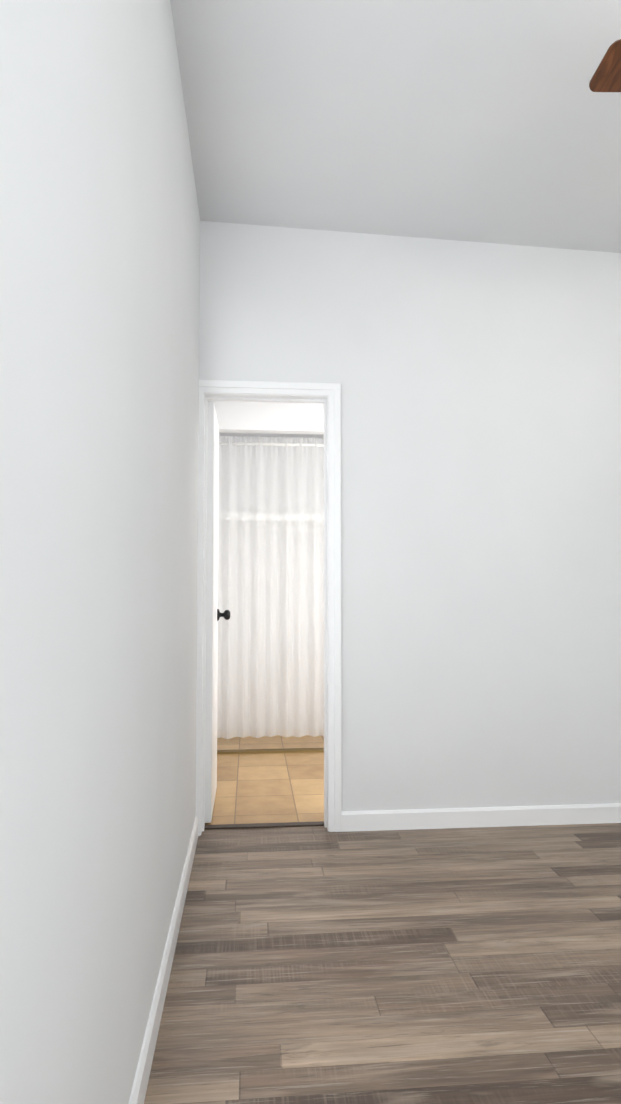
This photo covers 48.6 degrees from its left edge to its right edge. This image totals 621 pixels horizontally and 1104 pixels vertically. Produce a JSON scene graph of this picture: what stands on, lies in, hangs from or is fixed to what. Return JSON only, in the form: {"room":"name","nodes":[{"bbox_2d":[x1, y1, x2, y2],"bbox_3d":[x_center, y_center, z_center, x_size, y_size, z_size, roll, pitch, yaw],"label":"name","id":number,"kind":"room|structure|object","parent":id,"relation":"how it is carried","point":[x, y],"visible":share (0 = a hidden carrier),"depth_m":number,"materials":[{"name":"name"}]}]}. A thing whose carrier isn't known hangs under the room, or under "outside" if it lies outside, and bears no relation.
{"room":"empty bedroom","nodes":[
{"label":"empty bedroom","id":0,"kind":"room"},
{"bbox_2d":[0,0,199,1103],"bbox_3d":[-0.438,-0.263,1.559,0.120,2.950,3.505,0,-3,-5],"label":"wall","id":1,"kind":"structure","parent":0,"point":[99,304],"depth_m":1.06,"materials":[{"name":"white paint"}]},
{"bbox_2d":[129,816,197,1103],"bbox_3d":[-0.373,1.168,1.510,0.013,0.088,3.240,0,-3,-5],"label":"baseboard","id":2,"kind":"structure","parent":1,"relation":"attached to","point":[139,1088],"depth_m":1.83,"materials":[{"name":"white wood"}]},
{"bbox_2d":[205,402,229,822],"bbox_3d":[-0.513,0.288,3.579,0.179,2.014,0.572,0,-3,-5],"label":"bathroom door","id":3,"kind":"structure","parent":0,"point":[214,614],"depth_m":3.33,"materials":[{"name":"white paint"}]},
{"bbox_2d":[205,735,323,824],"bbox_3d":[0.038,1.377,4.396,1.780,0.060,2.270,0,-3,-5],"label":"floor","id":4,"kind":"structure","parent":0,"point":[270,788],"depth_m":3.95,"materials":[{"name":"beige tile"}]},
{"bbox_2d":[204,821,323,829],"bbox_3d":[-0.216,1.289,3.240,0.578,0.007,0.045,0,-3,-5],"label":"threshold","id":5,"kind":"object","parent":4,"relation":"on","point":[263,825],"visible":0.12,"depth_m":3.23,"materials":[{"name":"brown wood"}]},
{"bbox_2d":[217,748,323,753],"bbox_3d":[0.012,1.353,4.691,1.536,0.016,0.060,0,-3,-5],"label":"closet track","id":6,"kind":"object","parent":4,"relation":"on","point":[257,751],"visible":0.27,"depth_m":4.65,"materials":[{"name":"brown wood"}]},
{"bbox_2d":[208,401,323,437],"bbox_3d":[0.036,0.079,4.472,1.780,2.540,2.240,0,-3,-5],"label":"shell","id":7,"kind":"object","parent":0,"point":[268,419],"visible":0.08,"depth_m":4.75,"materials":[{"name":"white paint"}]},
{"bbox_2d":[219,442,323,446],"bbox_3d":[0.000,-0.766,4.920,1.536,0.022,0.022,0,-3,-5],"label":"curtain rod","id":8,"kind":"object","parent":7,"relation":"attached to","point":[269,444],"visible":0.32,"depth_m":4.89,"materials":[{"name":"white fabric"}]},
{"bbox_2d":[217,436,323,738],"bbox_3d":[0.001,0.238,4.872,1.505,2.110,0.089,0,-3,-5],"label":"sheer curtain","id":9,"kind":"object","parent":8,"relation":"hanging from","point":[270,682],"visible":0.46,"depth_m":4.85,"materials":[{"name":"white fabric"}]},
{"bbox_2d":[144,823,620,1103],"bbox_3d":[1.436,1.248,1.639,3.880,0.060,3.475,0,-3,-5],"label":"floor","id":10,"kind":"structure","parent":0,"point":[324,965],"depth_m":2.03,"materials":[{"name":"brown wood"}]},
{"bbox_2d":[170,0,620,252],"bbox_3d":[1.435,-1.460,1.781,3.880,0.723,3.505,0,-3,-5],"label":"ceiling","id":11,"kind":"structure","parent":0,"point":[492,121],"depth_m":2.50,"materials":[{"name":"white paint"}]},
{"bbox_2d":[589,39,620,91],"bbox_3d":[1.367,-1.259,1.846,1.224,0.639,1.269,0,-3,-5],"label":"ceiling fan","id":12,"kind":"object","parent":11,"relation":"hanging from","point":[606,76],"visible":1,"depth_m":1.82,"materials":[{"name":"brown wood"}]},
{"bbox_2d":[199,221,620,810],"bbox_3d":[1.226,-0.176,3.403,3.760,2.950,0.120,0,-3,-5],"label":"wall","id":13,"kind":"structure","parent":0,"point":[480,382],"depth_m":3.30,"materials":[{"name":"white paint"}]},
{"bbox_2d":[196,380,341,835],"bbox_3d":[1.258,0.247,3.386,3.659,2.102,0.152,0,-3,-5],"label":"door frame","id":14,"kind":"structure","parent":13,"relation":"attached to","point":[328,395],"depth_m":3.22,"materials":[{"name":"white wood"}]},
{"bbox_2d":[342,803,620,831],"bbox_3d":[1.331,1.250,3.279,2.386,0.088,0.013,0,-3,-5],"label":"baseboard","id":15,"kind":"structure","parent":13,"relation":"attached to","point":[408,819],"depth_m":3.23,"materials":[{"name":"white wood"}]}
]}

